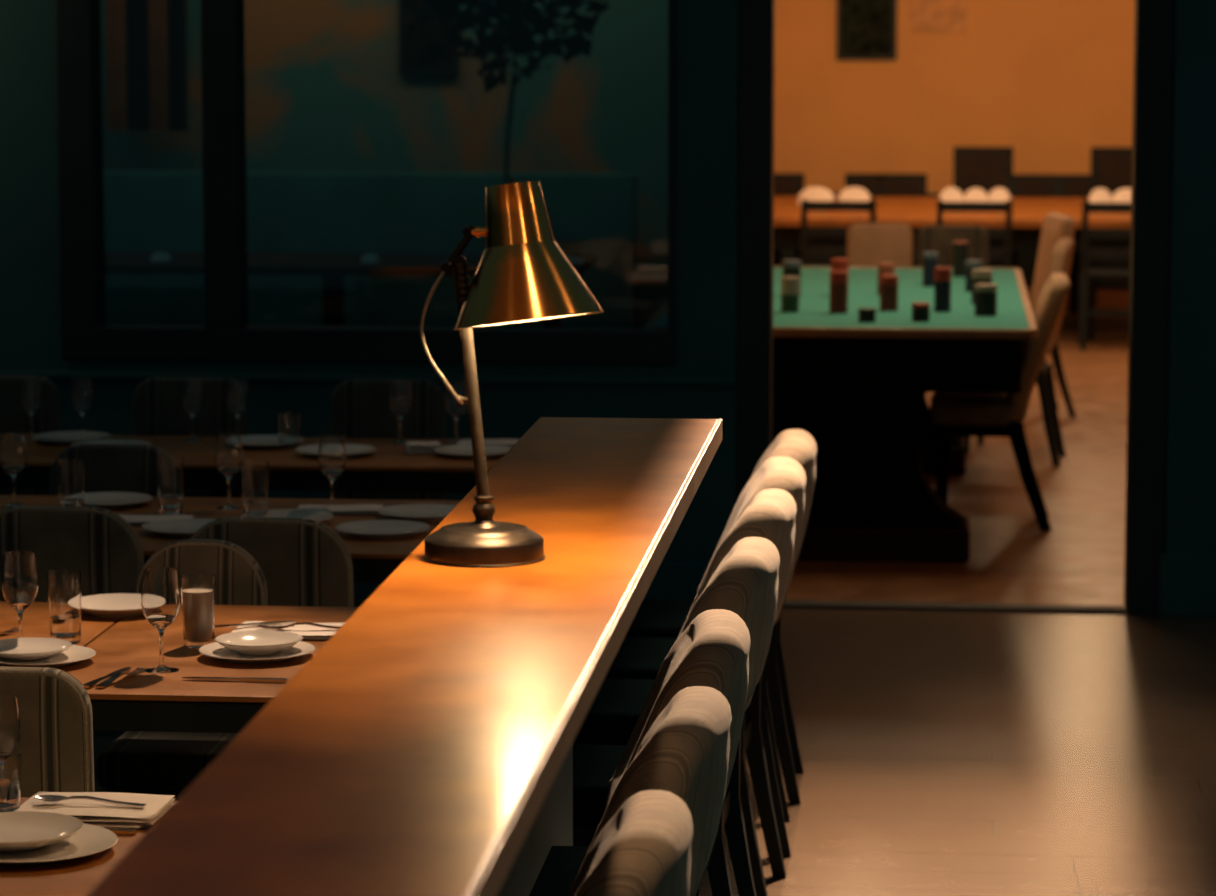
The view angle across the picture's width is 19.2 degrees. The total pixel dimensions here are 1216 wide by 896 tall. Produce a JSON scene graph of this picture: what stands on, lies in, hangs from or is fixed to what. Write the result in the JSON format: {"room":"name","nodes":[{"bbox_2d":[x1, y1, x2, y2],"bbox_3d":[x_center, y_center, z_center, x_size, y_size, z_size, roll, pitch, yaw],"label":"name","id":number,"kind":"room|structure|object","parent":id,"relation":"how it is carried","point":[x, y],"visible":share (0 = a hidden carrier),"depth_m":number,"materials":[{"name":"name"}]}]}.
{"room":"restaurant","nodes":[
{"label":"restaurant","id":0,"kind":"room"},
{"bbox_2d":[0,0,1215,562],"bbox_3d":[0.135,-0.998,12.312,10.000,3.100,0.160,1,7,5],"label":"wall","id":1,"kind":"structure","parent":0,"point":[707,30],"depth_m":12.33,"materials":[{"name":"teal paint"}]},
{"bbox_2d":[55,0,676,363],"bbox_3d":[-0.826,-1.103,12.363,2.135,1.605,0.150,1,7,5],"label":"window","id":2,"kind":"structure","parent":1,"relation":"in","point":[270,180],"depth_m":12.37,"materials":[{"name":"glass"}]},
{"bbox_2d":[0,371,735,384],"bbox_3d":[-2.209,-0.257,12.530,5.310,0.025,0.025,1,7,5],"label":"trim","id":3,"kind":"structure","parent":1,"relation":"attached to","point":[48,374],"depth_m":12.38,"materials":[{"name":"teal paint"}]},
{"bbox_2d":[353,562,709,602],"bbox_3d":[-2.213,0.444,12.621,5.300,0.160,0.020,1,7,5],"label":"baseboard","id":4,"kind":"structure","parent":1,"relation":"attached to","point":[672,580],"depth_m":12.39,"materials":[{"name":"teal paint"}]},
{"bbox_2d":[783,600,1126,612],"bbox_3d":[1.170,0.571,12.408,1.230,0.062,0.090,1,7,5],"label":"trim","id":5,"kind":"structure","parent":1,"relation":"attached to","point":[787,603],"depth_m":12.38,"materials":[{"name":"black paint"}]},
{"bbox_2d":[735,0,1175,613],"bbox_3d":[1.173,-0.652,12.287,1.469,2.420,0.185,1,7,5],"label":"door frame","id":6,"kind":"structure","parent":1,"relation":"in","point":[1154,20],"depth_m":12.20,"materials":[{"name":"black paint"}]},
{"bbox_2d":[1159,553,1215,616],"bbox_3d":[3.490,0.484,12.090,3.245,0.215,0.030,1,7,5],"label":"baseboard","id":7,"kind":"structure","parent":1,"relation":"attached to","point":[1187,582],"depth_m":12.21,"materials":[{"name":"teal paint"}]},
{"bbox_2d":[93,289,1215,895],"bbox_3d":[0.404,0.514,13.186,10.410,0.120,28.000,1,7,5],"label":"floor","id":8,"kind":"structure","parent":0,"point":[943,753],"depth_m":10.70,"materials":[{"name":"brown wood"}]},
{"bbox_2d":[0,375,59,494],"bbox_3d":[-1.933,0.241,11.274,0.360,0.900,0.505,1,7,5],"label":"dining chair","id":9,"kind":"object","parent":8,"relation":"on","point":[13,416],"visible":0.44,"depth_m":11.37,"materials":[{"name":"grey fabric"}]},
{"bbox_2d":[0,666,94,797],"bbox_3d":[-1.071,0.812,6.886,0.300,0.865,0.505,1,7,5],"label":"dining chair","id":10,"kind":"object","parent":8,"relation":"on","point":[56,746],"visible":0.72,"depth_m":6.63,"materials":[{"name":"fabric"}]},
{"bbox_2d":[0,602,122,667],"bbox_3d":[-1.582,0.778,7.617,0.978,0.750,1.035,1,7,5],"label":"dining table","id":11,"kind":"object","parent":8,"relation":"on","point":[35,619],"visible":0.22,"depth_m":7.78,"materials":[{"name":"brown wood"}]},
{"bbox_2d":[1,551,37,637],"bbox_3d":[-1.215,0.319,7.441,0.076,0.205,0.076,1,7,5],"label":"wine glass","id":12,"kind":"object","parent":11,"relation":"on","point":[19,576],"visible":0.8,"depth_m":7.41,"materials":[{"name":"white"}]},
{"bbox_2d":[0,645,95,667],"bbox_3d":[-1.157,0.428,7.323,0.230,0.018,0.230,1,7,5],"label":"dinner plate","id":13,"kind":"object","parent":11,"relation":"on","point":[76,653],"visible":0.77,"depth_m":7.31,"materials":[{"name":"white ceramic"}]},
{"bbox_2d":[0,637,71,659],"bbox_3d":[-1.185,0.413,7.339,0.186,0.022,0.186,1,7,5],"label":"shallow bowl","id":14,"kind":"object","parent":13,"relation":"on","point":[29,648],"visible":1,"depth_m":7.38,"materials":[{"name":"white ceramic"}]},
{"bbox_2d":[47,569,81,643],"bbox_3d":[-1.138,0.333,7.547,0.073,0.150,0.073,1,7,5],"label":"tumbler","id":15,"kind":"object","parent":11,"relation":"on","point":[64,585],"visible":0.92,"depth_m":7.52,"materials":[{"name":"clear glass"}]},
{"bbox_2d":[81,593,142,617],"bbox_3d":[-1.077,0.350,7.913,0.216,0.026,0.216,1,7,5],"label":"dinner plate","id":16,"kind":"object","parent":11,"relation":"on","point":[117,605],"visible":0.73,"depth_m":7.95,"materials":[{"name":"white ceramic"}]},
{"bbox_2d":[0,506,143,732],"bbox_3d":[-1.323,0.548,8.982,0.420,0.865,0.505,1,7,5],"label":"dining chair","id":17,"kind":"object","parent":8,"relation":"on","point":[98,542],"visible":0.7,"depth_m":8.72,"materials":[{"name":"fabric"}]},
{"bbox_2d":[0,797,174,895],"bbox_3d":[-0.962,1.028,5.639,1.280,0.750,1.010,1,7,5],"label":"dining table","id":18,"kind":"object","parent":8,"relation":"on","point":[78,876],"visible":0.02,"depth_m":5.57,"materials":[{"name":"brown wood"}]},
{"bbox_2d":[0,694,20,749],"bbox_3d":[-1.016,0.508,6.019,0.068,0.185,0.068,1,7,5],"label":"wine glass","id":19,"kind":"object","parent":18,"relation":"on","point":[10,732],"visible":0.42,"depth_m":5.99,"materials":[{"name":"clear glass"}]},
{"bbox_2d":[0,749,21,811],"bbox_3d":[-1.000,0.557,5.933,0.068,0.110,0.068,1,7,5],"label":"tumbler","id":20,"kind":"object","parent":18,"relation":"on","point":[10,759],"visible":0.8,"depth_m":5.91,"materials":[{"name":"clear glass"}]},
{"bbox_2d":[0,824,117,863],"bbox_3d":[-0.916,0.631,5.707,0.276,0.018,0.276,1,7,5],"label":"dinner plate","id":21,"kind":"object","parent":18,"relation":"on","point":[91,839],"visible":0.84,"depth_m":5.69,"materials":[{"name":"white ceramic"}]},
{"bbox_2d":[0,811,83,850],"bbox_3d":[-0.942,0.615,5.717,0.216,0.028,0.216,1,7,5],"label":"shallow bowl","id":22,"kind":"object","parent":21,"relation":"on","point":[19,830],"visible":1,"depth_m":5.77,"materials":[{"name":"white ceramic"}]},
{"bbox_2d":[13,792,175,827],"bbox_3d":[-0.852,0.597,5.960,0.236,0.023,0.185,1,7,7],"label":"folded napkin","id":23,"kind":"object","parent":18,"relation":"on","point":[101,814],"visible":0.74,"depth_m":5.92,"materials":[{"name":"white fabric"}]},
{"bbox_2d":[34,795,146,807],"bbox_3d":[-0.854,0.581,5.932,0.191,0.013,0.038,1,7,11],"label":"spoon","id":24,"kind":"object","parent":23,"relation":"on","point":[49,798],"visible":1,"depth_m":5.93,"materials":[{"name":"metal"}]},
{"bbox_2d":[50,443,166,496],"bbox_3d":[-1.384,0.441,9.833,0.360,0.865,0.505,1,7,5],"label":"dining chair","id":25,"kind":"object","parent":8,"relation":"on","point":[109,467],"visible":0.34,"depth_m":9.94,"materials":[{"name":"grey fabric"}]},
{"bbox_2d":[97,539,266,800],"bbox_3d":[-0.945,0.662,8.079,0.300,0.865,0.505,1,7,5],"label":"dining chair","id":26,"kind":"object","parent":8,"relation":"on","point":[140,762],"visible":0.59,"depth_m":7.98,"materials":[{"name":"fabric"}]},
{"bbox_2d":[133,377,246,496],"bbox_3d":[-1.335,0.248,11.220,0.360,0.900,0.505,1,7,5],"label":"dining chair","id":27,"kind":"object","parent":8,"relation":"on","point":[158,410],"visible":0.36,"depth_m":11.33,"materials":[{"name":"grey fabric"}]},
{"bbox_2d":[57,604,358,732],"bbox_3d":[-0.618,0.789,7.528,0.945,0.750,1.035,1,7,5],"label":"dining table","id":28,"kind":"object","parent":8,"relation":"on","point":[167,702],"visible":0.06,"depth_m":7.18,"materials":[{"name":"brown wood"}]},
{"bbox_2d":[141,567,179,673],"bbox_3d":[-0.897,0.346,7.228,0.078,0.205,0.078,1,7,5],"label":"wine glass","id":29,"kind":"object","parent":28,"relation":"on","point":[160,592],"visible":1,"depth_m":7.20,"materials":[{"name":"white"}]},
{"bbox_2d":[180,573,215,648],"bbox_3d":[-0.853,0.340,7.501,0.073,0.148,0.073,1,7,5],"label":"tumbler","id":30,"kind":"object","parent":28,"relation":"on","point":[197,589],"visible":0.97,"depth_m":7.47,"materials":[{"name":"clear glass"}]},
{"bbox_2d":[199,641,314,663],"bbox_3d":[-0.720,0.420,7.383,0.238,0.018,0.238,1,7,5],"label":"dinner plate","id":31,"kind":"object","parent":28,"relation":"on","point":[215,650],"visible":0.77,"depth_m":7.36,"materials":[{"name":"white ceramic"}]},
{"bbox_2d":[215,630,302,654],"bbox_3d":[-0.717,0.404,7.390,0.180,0.028,0.180,1,7,5],"label":"shallow bowl","id":32,"kind":"object","parent":31,"relation":"on","point":[257,642],"visible":1,"depth_m":7.43,"materials":[{"name":"white ceramic"}]},
{"bbox_2d":[231,621,343,639],"bbox_3d":[-0.639,0.387,7.649,0.301,0.016,0.160,1,7,6],"label":"folded napkin","id":33,"kind":"object","parent":28,"relation":"on","point":[306,631],"visible":0.4,"depth_m":7.62,"materials":[{"name":"white fabric"}]},
{"bbox_2d":[0,495,459,583],"bbox_3d":[-0.947,0.566,9.300,1.930,0.750,0.940,1,7,5],"label":"dining table","id":34,"kind":"object","parent":8,"relation":"on","point":[374,560],"visible":0.03,"depth_m":9.32,"materials":[{"name":"brown wood"}]},
{"bbox_2d":[0,430,26,507],"bbox_3d":[-1.577,0.056,9.547,0.074,0.200,0.074,1,7,5],"label":"wine glass","id":35,"kind":"object","parent":34,"relation":"on","point":[13,447],"visible":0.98,"depth_m":9.52,"materials":[{"name":"white"}]},
{"bbox_2d":[57,458,84,505],"bbox_3d":[-1.394,0.105,9.354,0.073,0.150,0.073,1,7,5],"label":"tumbler","id":36,"kind":"object","parent":34,"relation":"on","point":[70,471],"visible":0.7,"depth_m":9.32,"materials":[{"name":"clear glass"}]},
{"bbox_2d":[84,492,152,508],"bbox_3d":[-1.333,0.142,9.586,0.240,0.018,0.240,1,7,5],"label":"dinner plate","id":37,"kind":"object","parent":34,"relation":"on","point":[107,500],"visible":0.7,"depth_m":9.62,"materials":[{"name":"white ceramic"}]},
{"bbox_2d":[118,514,194,524],"bbox_3d":[-1.182,0.184,9.263,0.221,0.016,0.120,1,7,5],"label":"folded napkin","id":38,"kind":"object","parent":34,"relation":"on","point":[131,519],"visible":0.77,"depth_m":9.24,"materials":[{"name":"white fabric"}]},
{"bbox_2d":[156,454,183,513],"bbox_3d":[-1.146,0.096,9.431,0.073,0.150,0.073,1,7,5],"label":"tumbler","id":39,"kind":"object","parent":34,"relation":"on","point":[170,467],"visible":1,"depth_m":9.40,"materials":[{"name":"clear glass"}]},
{"bbox_2d":[141,519,215,536],"bbox_3d":[-1.058,0.204,9.092,0.240,0.018,0.240,1,7,5],"label":"dinner plate","id":40,"kind":"object","parent":34,"relation":"on","point":[172,527],"visible":0.55,"depth_m":9.13,"materials":[{"name":"white ceramic"}]},
{"bbox_2d":[215,432,242,509],"bbox_3d":[-1.002,0.060,9.514,0.074,0.200,0.074,1,7,5],"label":"wine glass","id":41,"kind":"object","parent":34,"relation":"on","point":[228,445],"visible":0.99,"depth_m":9.48,"materials":[{"name":"white"}]},
{"bbox_2d":[241,459,268,514],"bbox_3d":[-0.914,0.108,9.330,0.073,0.150,0.073,1,7,5],"label":"tumbler","id":42,"kind":"object","parent":34,"relation":"on","point":[254,472],"visible":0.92,"depth_m":9.30,"materials":[{"name":"clear glass"}]},
{"bbox_2d":[240,509,333,521],"bbox_3d":[-0.826,0.183,9.261,0.240,0.018,0.240,1,7,5],"label":"dinner plate","id":43,"kind":"object","parent":34,"relation":"on","point":[316,515],"visible":0.37,"depth_m":9.33,"materials":[{"name":"white ceramic"}]},
{"bbox_2d":[318,434,345,505],"bbox_3d":[-0.725,0.066,9.469,0.074,0.200,0.074,1,7,5],"label":"wine glass","id":44,"kind":"object","parent":34,"relation":"on","point":[332,450],"visible":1,"depth_m":9.44,"materials":[{"name":"white"}]},
{"bbox_2d":[298,504,382,513],"bbox_3d":[-0.703,0.161,9.449,0.221,0.016,0.120,0,7,0],"label":"folded napkin","id":45,"kind":"object","parent":34,"relation":"on","point":[356,508],"visible":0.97,"depth_m":9.42,"materials":[{"name":"white fabric"}]},
{"bbox_2d":[335,520,429,537],"bbox_3d":[-0.568,0.208,9.067,0.240,0.018,0.240,1,7,5],"label":"dinner plate","id":46,"kind":"object","parent":34,"relation":"on","point":[369,528],"visible":1,"depth_m":9.10,"materials":[{"name":"white ceramic"}]},
{"bbox_2d":[377,504,454,520],"bbox_3d":[-0.480,0.171,9.358,0.240,0.018,0.240,1,7,5],"label":"dinner plate","id":47,"kind":"object","parent":34,"relation":"on","point":[408,512],"visible":0.82,"depth_m":9.39,"materials":[{"name":"white ceramic"}]},
{"bbox_2d":[0,434,505,497],"bbox_3d":[-1.135,0.378,10.787,2.580,0.750,0.680,1,7,5],"label":"dining table","id":48,"kind":"object","parent":8,"relation":"on","point":[388,468],"visible":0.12,"depth_m":10.43,"materials":[{"name":"brown wood"}]},
{"bbox_2d":[19,376,41,439],"bbox_3d":[-1.763,-0.122,10.999,0.070,0.190,0.070,1,7,5],"label":"wine glass","id":49,"kind":"object","parent":48,"relation":"on","point":[30,391],"visible":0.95,"depth_m":10.97,"materials":[{"name":"white"}]},
{"bbox_2d":[32,431,111,444],"bbox_3d":[-1.629,-0.028,10.938,0.240,0.018,0.240,1,7,5],"label":"dinner plate","id":50,"kind":"object","parent":48,"relation":"on","point":[61,437],"visible":0.92,"depth_m":10.97,"materials":[{"name":"white ceramic"}]},
{"bbox_2d":[71,376,93,436],"bbox_3d":[-1.603,-0.121,10.985,0.070,0.190,0.070,1,7,5],"label":"wine glass","id":51,"kind":"object","parent":48,"relation":"on","point":[82,392],"visible":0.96,"depth_m":10.96,"materials":[{"name":"white"}]},
{"bbox_2d":[181,378,203,441],"bbox_3d":[-1.265,-0.117,10.954,0.070,0.190,0.070,1,7,5],"label":"wine glass","id":52,"kind":"object","parent":48,"relation":"on","point":[192,395],"visible":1,"depth_m":10.93,"materials":[{"name":"white"}]},
{"bbox_2d":[226,378,248,431],"bbox_3d":[-1.125,-0.115,10.941,0.070,0.190,0.070,1,7,5],"label":"wine glass","id":53,"kind":"object","parent":48,"relation":"on","point":[237,392],"visible":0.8,"depth_m":10.91,"materials":[{"name":"clear glass"}]},
{"bbox_2d":[241,435,303,448],"bbox_3d":[-1.035,-0.016,10.844,0.240,0.018,0.240,1,7,5],"label":"dinner plate","id":54,"kind":"object","parent":48,"relation":"on","point":[248,441],"visible":0.74,"depth_m":10.86,"materials":[{"name":"white ceramic"}]},
{"bbox_2d":[277,412,300,447],"bbox_3d":[-0.957,-0.053,10.812,0.072,0.100,0.072,1,7,5],"label":"tumbler","id":55,"kind":"object","parent":48,"relation":"on","point":[289,423],"visible":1,"depth_m":10.79,"materials":[{"name":"clear glass"}]},
{"bbox_2d":[295,444,375,457],"bbox_3d":[-0.805,0.011,10.623,0.240,0.018,0.240,1,7,5],"label":"dinner plate","id":56,"kind":"object","parent":48,"relation":"on","point":[352,450],"visible":0.65,"depth_m":10.65,"materials":[{"name":"white ceramic"}]},
{"bbox_2d":[389,380,411,443],"bbox_3d":[-0.628,-0.109,10.896,0.070,0.190,0.070,1,7,5],"label":"wine glass","id":57,"kind":"object","parent":48,"relation":"on","point":[400,393],"visible":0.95,"depth_m":10.87,"materials":[{"name":"white"}]},
{"bbox_2d":[405,441,441,453],"bbox_3d":[-0.548,-0.002,10.679,0.101,0.031,0.100,-2,7,-12],"label":"folded napkin","id":58,"kind":"object","parent":48,"relation":"on","point":[412,447],"visible":1,"depth_m":10.65,"materials":[{"name":"white fabric"}]},
{"bbox_2d":[445,380,467,444],"bbox_3d":[-0.458,-0.107,10.880,0.070,0.190,0.070,1,7,5],"label":"wine glass","id":59,"kind":"object","parent":48,"relation":"on","point":[459,386],"visible":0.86,"depth_m":10.85,"materials":[{"name":"white"}]},
{"bbox_2d":[434,444,511,457],"bbox_3d":[-0.394,0.012,10.616,0.240,0.018,0.240,1,7,5],"label":"dinner plate","id":60,"kind":"object","parent":48,"relation":"on","point":[462,450],"visible":0.82,"depth_m":10.65,"materials":[{"name":"white ceramic"}]},
{"bbox_2d":[190,517,353,606],"bbox_3d":[-0.798,0.572,8.794,0.415,0.865,0.505,1,7,5],"label":"dining chair","id":61,"kind":"object","parent":8,"relation":"on","point":[302,561],"visible":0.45,"depth_m":8.54,"materials":[{"name":"fabric"}]},
{"bbox_2d":[331,379,444,499],"bbox_3d":[-0.708,0.255,11.162,0.360,0.900,0.505,1,7,5],"label":"dining chair","id":62,"kind":"object","parent":8,"relation":"on","point":[360,408],"visible":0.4,"depth_m":11.27,"materials":[{"name":"grey fabric"}]},
{"bbox_2d":[85,417,721,895],"bbox_3d":[-0.220,0.920,4.489,0.370,1.250,5.800,1,7,5],"label":"countertop","id":63,"kind":"structure","parent":8,"relation":"on","point":[425,748],"depth_m":4.37,"materials":[{"name":"brown wood"}]},
{"bbox_2d":[420,178,603,567],"bbox_3d":[-0.140,-0.118,5.427,0.274,0.576,0.227,4,8,31],"label":"desk lamp","id":64,"kind":"object","parent":63,"relation":"on","point":[522,274],"visible":1,"depth_m":5.37,"materials":[{"name":"brown metal"}]},
{"bbox_2d":[569,790,692,895],"bbox_3d":[-0.137,0.981,5.198,0.515,0.952,0.450,1,7,5],"label":"chair","id":65,"kind":"object","parent":8,"relation":"on","point":[644,849],"visible":1,"depth_m":4.99,"materials":[{"name":"fabric"}]},
{"bbox_2d":[529,609,750,895],"bbox_3d":[0.007,0.788,6.734,0.515,0.952,0.450,0,7,3],"label":"chair","id":66,"kind":"object","parent":8,"relation":"on","point":[712,651],"visible":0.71,"depth_m":6.58,"materials":[{"name":"fabric"}]},
{"bbox_2d":[568,686,731,895],"bbox_3d":[-0.056,0.881,5.994,0.515,0.952,0.450,1,7,7],"label":"chair","id":67,"kind":"object","parent":8,"relation":"on","point":[684,753],"visible":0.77,"depth_m":5.77,"materials":[{"name":"fabric"}]},
{"bbox_2d":[573,537,779,895],"bbox_3d":[0.103,0.671,7.657,0.515,0.952,0.450,1,7,7],"label":"chair","id":68,"kind":"object","parent":8,"relation":"on","point":[745,583],"visible":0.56,"depth_m":7.47,"materials":[{"name":"fabric"}]},
{"bbox_2d":[573,489,796,895],"bbox_3d":[0.178,0.576,8.412,0.515,0.952,0.450,1,7,8],"label":"chair","id":69,"kind":"object","parent":8,"relation":"on","point":[613,714],"visible":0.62,"depth_m":8.24,"materials":[{"name":"fabric"}]},
{"bbox_2d":[605,456,805,856],"bbox_3d":[0.234,0.504,8.982,0.515,0.952,0.450,0,7,3],"label":"chair","id":70,"kind":"object","parent":8,"relation":"on","point":[636,657],"visible":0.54,"depth_m":8.83,"materials":[{"name":"fabric"}]},
{"bbox_2d":[625,429,816,804],"bbox_3d":[0.294,0.432,9.555,0.515,0.952,0.450,1,7,4],"label":"chair","id":71,"kind":"object","parent":8,"relation":"on","point":[654,618],"visible":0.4,"depth_m":9.39,"materials":[{"name":"fabric"}]},
{"bbox_2d":[774,173,804,260],"bbox_3d":[1.149,-1.443,24.752,0.380,0.870,0.478,1,7,5],"label":"chair","id":72,"kind":"object","parent":8,"relation":"on","point":[785,184],"visible":0.25,"depth_m":24.89,"materials":[{"name":"black wood"}]},
{"bbox_2d":[801,199,875,266],"bbox_3d":[1.393,-1.067,21.711,0.450,0.885,0.480,1,7,5],"label":"chair","id":73,"kind":"object","parent":8,"relation":"on","point":[806,252],"visible":0.51,"depth_m":21.48,"materials":[{"name":"black wood"}]},
{"bbox_2d":[845,173,884,258],"bbox_3d":[1.756,-1.436,24.696,0.280,0.870,0.478,1,7,5],"label":"chair","id":74,"kind":"object","parent":8,"relation":"on","point":[868,182],"visible":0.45,"depth_m":24.84,"materials":[{"name":"black wood"}]},
{"bbox_2d":[847,223,912,266],"bbox_3d":[1.269,-0.530,16.908,0.310,1.020,0.517,1,7,5],"label":"dining chair","id":75,"kind":"object","parent":8,"relation":"on","point":[868,245],"visible":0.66,"depth_m":17.01,"materials":[{"name":"beige fabric"}]},
{"bbox_2d":[876,174,926,196],"bbox_3d":[2.006,-1.433,24.674,0.350,0.870,0.478,1,7,5],"label":"chair","id":76,"kind":"object","parent":8,"relation":"on","point":[896,185],"visible":0.39,"depth_m":24.82,"materials":[{"name":"black wood"}]},
{"bbox_2d":[773,266,1037,561],"bbox_3d":[0.996,-0.199,14.873,1.465,0.873,3.040,1,7,5],"label":"table","id":77,"kind":"object","parent":8,"relation":"on","point":[857,388],"visible":0.55,"depth_m":13.46,"materials":[{"name":"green wood"}]},
{"bbox_2d":[781,276,798,311],"bbox_3d":[0.710,-0.599,14.029,0.072,0.136,0.072,1,7,5],"label":"stack","id":78,"kind":"object","parent":77,"relation":"on","point":[789,284],"visible":1,"depth_m":14.00,"materials":[{"name":"green ceramic"}]},
{"bbox_2d":[829,271,847,313],"bbox_3d":[0.896,-0.605,13.981,0.072,0.162,0.072,1,7,5],"label":"stack","id":79,"kind":"object","parent":77,"relation":"on","point":[838,302],"visible":1,"depth_m":13.95,"materials":[{"name":"red ceramic"}]},
{"bbox_2d":[880,275,897,310],"bbox_3d":[1.100,-0.607,14.093,0.072,0.136,0.072,1,7,5],"label":"stack","id":80,"kind":"object","parent":77,"relation":"on","point":[888,283],"visible":1,"depth_m":14.07,"materials":[{"name":"red ceramic"}]},
{"bbox_2d":[922,252,937,286],"bbox_3d":[1.367,-0.759,15.264,0.065,0.145,0.065,1,7,5],"label":"stack","id":81,"kind":"object","parent":77,"relation":"on","point":[930,259],"visible":0.84,"depth_m":15.24,"materials":[{"name":"blue ceramic"}]},
{"bbox_2d":[934,267,950,311],"bbox_3d":[1.306,-0.619,14.052,0.066,0.170,0.066,1,7,5],"label":"stack","id":82,"kind":"object","parent":77,"relation":"on","point":[942,283],"visible":1,"depth_m":14.03,"materials":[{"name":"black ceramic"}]},
{"bbox_2d":[953,241,968,276],"bbox_3d":[1.547,-0.830,15.795,0.068,0.153,0.068,1,7,5],"label":"stack","id":83,"kind":"object","parent":77,"relation":"on","point":[960,248],"visible":0.92,"depth_m":15.77,"materials":[{"name":"ceramic"}]},
{"bbox_2d":[971,269,991,303],"bbox_3d":[1.496,-0.646,14.406,0.083,0.136,0.083,1,7,5],"label":"stack","id":84,"kind":"object","parent":77,"relation":"on","point":[979,276],"visible":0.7,"depth_m":14.37,"materials":[{"name":"ceramic"}]},
{"bbox_2d":[974,284,996,315],"bbox_3d":[1.457,-0.572,13.882,0.086,0.119,0.086,1,7,5],"label":"stack","id":85,"kind":"object","parent":77,"relation":"on","point":[985,294],"visible":1,"depth_m":13.85,"materials":[{"name":"ceramic"}]},
{"bbox_2d":[774,196,1130,340],"bbox_3d":[2.990,-1.150,22.908,4.250,0.750,2.400,1,7,5],"label":"table","id":86,"kind":"object","parent":8,"relation":"on","point":[1028,214],"visible":0.28,"depth_m":22.00,"materials":[{"name":"brown wood"}]},
{"bbox_2d":[799,187,833,204],"bbox_3d":[1.345,-1.630,23.254,0.220,0.115,0.140,1,7,5],"label":"napkin","id":87,"kind":"object","parent":86,"relation":"on","point":[812,193],"visible":0.7,"depth_m":23.22,"materials":[{"name":"white fabric"}]},
{"bbox_2d":[839,187,869,200],"bbox_3d":[1.589,-1.627,23.231,0.200,0.115,0.140,1,7,5],"label":"napkin","id":88,"kind":"object","parent":86,"relation":"on","point":[852,193],"visible":0.7,"depth_m":23.20,"materials":[{"name":"white fabric"}]},
{"bbox_2d":[917,225,988,444],"bbox_3d":[1.630,-0.540,17.074,0.340,1.000,0.510,1,7,5],"label":"dining chair","id":89,"kind":"object","parent":8,"relation":"on","point":[930,238],"visible":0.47,"depth_m":17.18,"materials":[{"name":"grey fabric"}]},
{"bbox_2d":[936,200,1011,267],"bbox_3d":[2.195,-1.058,21.637,0.450,0.885,0.480,1,7,5],"label":"chair","id":90,"kind":"object","parent":8,"relation":"on","point":[1006,233],"visible":0.37,"depth_m":21.39,"materials":[{"name":"black wood"}]},
{"bbox_2d":[953,147,1012,267],"bbox_3d":[2.568,-1.525,24.660,0.410,1.055,0.478,1,7,5],"label":"chair","id":91,"kind":"object","parent":8,"relation":"on","point":[987,169],"visible":0.49,"depth_m":24.80,"materials":[{"name":"black wood"}]},
{"bbox_2d":[930,273,1070,530],"bbox_3d":[1.559,-0.193,14.356,0.544,0.990,0.440,1,7,5],"label":"dining chair","id":92,"kind":"object","parent":8,"relation":"on","point":[952,414],"visible":0.94,"depth_m":14.16,"materials":[{"name":"beige fabric"}]},
{"bbox_2d":[959,238,1073,466],"bbox_3d":[1.825,-0.443,16.297,0.530,1.000,0.440,1,7,11],"label":"dining chair","id":93,"kind":"object","parent":8,"relation":"on","point":[1061,255],"visible":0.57,"depth_m":16.11,"materials":[{"name":"beige fabric"}]},
{"bbox_2d":[1012,174,1058,268],"bbox_3d":[2.922,-1.423,24.590,0.320,0.870,0.478,1,7,5],"label":"chair","id":94,"kind":"object","parent":8,"relation":"on","point":[1023,185],"visible":0.43,"depth_m":24.73,"materials":[{"name":"black wood"}]},
{"bbox_2d":[1022,213,1075,416],"bbox_3d":[2.049,-0.670,18.102,0.545,1.000,0.440,-1,7,-6],"label":"dining chair","id":95,"kind":"object","parent":8,"relation":"on","point":[1056,226],"visible":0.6,"depth_m":18.00,"materials":[{"name":"beige fabric"}]},
{"bbox_2d":[1059,174,1095,305],"bbox_3d":[3.200,-1.420,24.564,0.240,0.870,0.478,1,7,5],"label":"chair","id":96,"kind":"object","parent":8,"relation":"on","point":[1070,185],"visible":0.41,"depth_m":24.71,"materials":[{"name":"black wood"}]},
{"bbox_2d":[1078,201,1130,349],"bbox_3d":[3.051,-1.048,21.559,0.450,0.885,0.480,1,7,5],"label":"chair","id":97,"kind":"object","parent":8,"relation":"on","point":[1088,207],"visible":0.53,"depth_m":21.38,"materials":[{"name":"black wood"}]},
{"bbox_2d":[1091,147,1131,305],"bbox_3d":[3.504,-1.514,24.575,0.410,1.055,0.478,1,7,5],"label":"chair","id":98,"kind":"object","parent":8,"relation":"on","point":[1111,167],"visible":0.27,"depth_m":24.72,"materials":[{"name":"black wood"}]},
{"bbox_2d":[774,0,1134,192],"bbox_3d":[3.393,-2.642,25.744,5.200,3.000,0.150,1,7,5],"label":"wall","id":99,"kind":"structure","parent":0,"point":[1049,81],"depth_m":25.76,"materials":[{"name":"paint"}]},
{"bbox_2d":[836,0,896,59],"bbox_3d":[1.851,-3.198,25.721,0.430,0.850,0.035,1,7,5],"label":"framed poster","id":100,"kind":"object","parent":99,"relation":"attached to","point":[866,29],"visible":1,"depth_m":25.73,"materials":[{"name":"black paint"}]},
{"bbox_2d":[910,0,965,31],"bbox_3d":[2.354,-3.268,25.674,0.400,0.600,0.018,1,7,5],"label":"poster","id":101,"kind":"object","parent":99,"relation":"attached to","point":[925,15],"visible":1,"depth_m":25.69,"materials":[{"name":"paper"}]},
{"bbox_2d":[781,193,1129,288],"bbox_3d":[3.394,-1.479,25.795,4.980,0.680,0.040,1,7,5],"label":"trim","id":102,"kind":"structure","parent":99,"relation":"attached to","point":[1027,260],"depth_m":25.83,"materials":[{"name":"black paint"}]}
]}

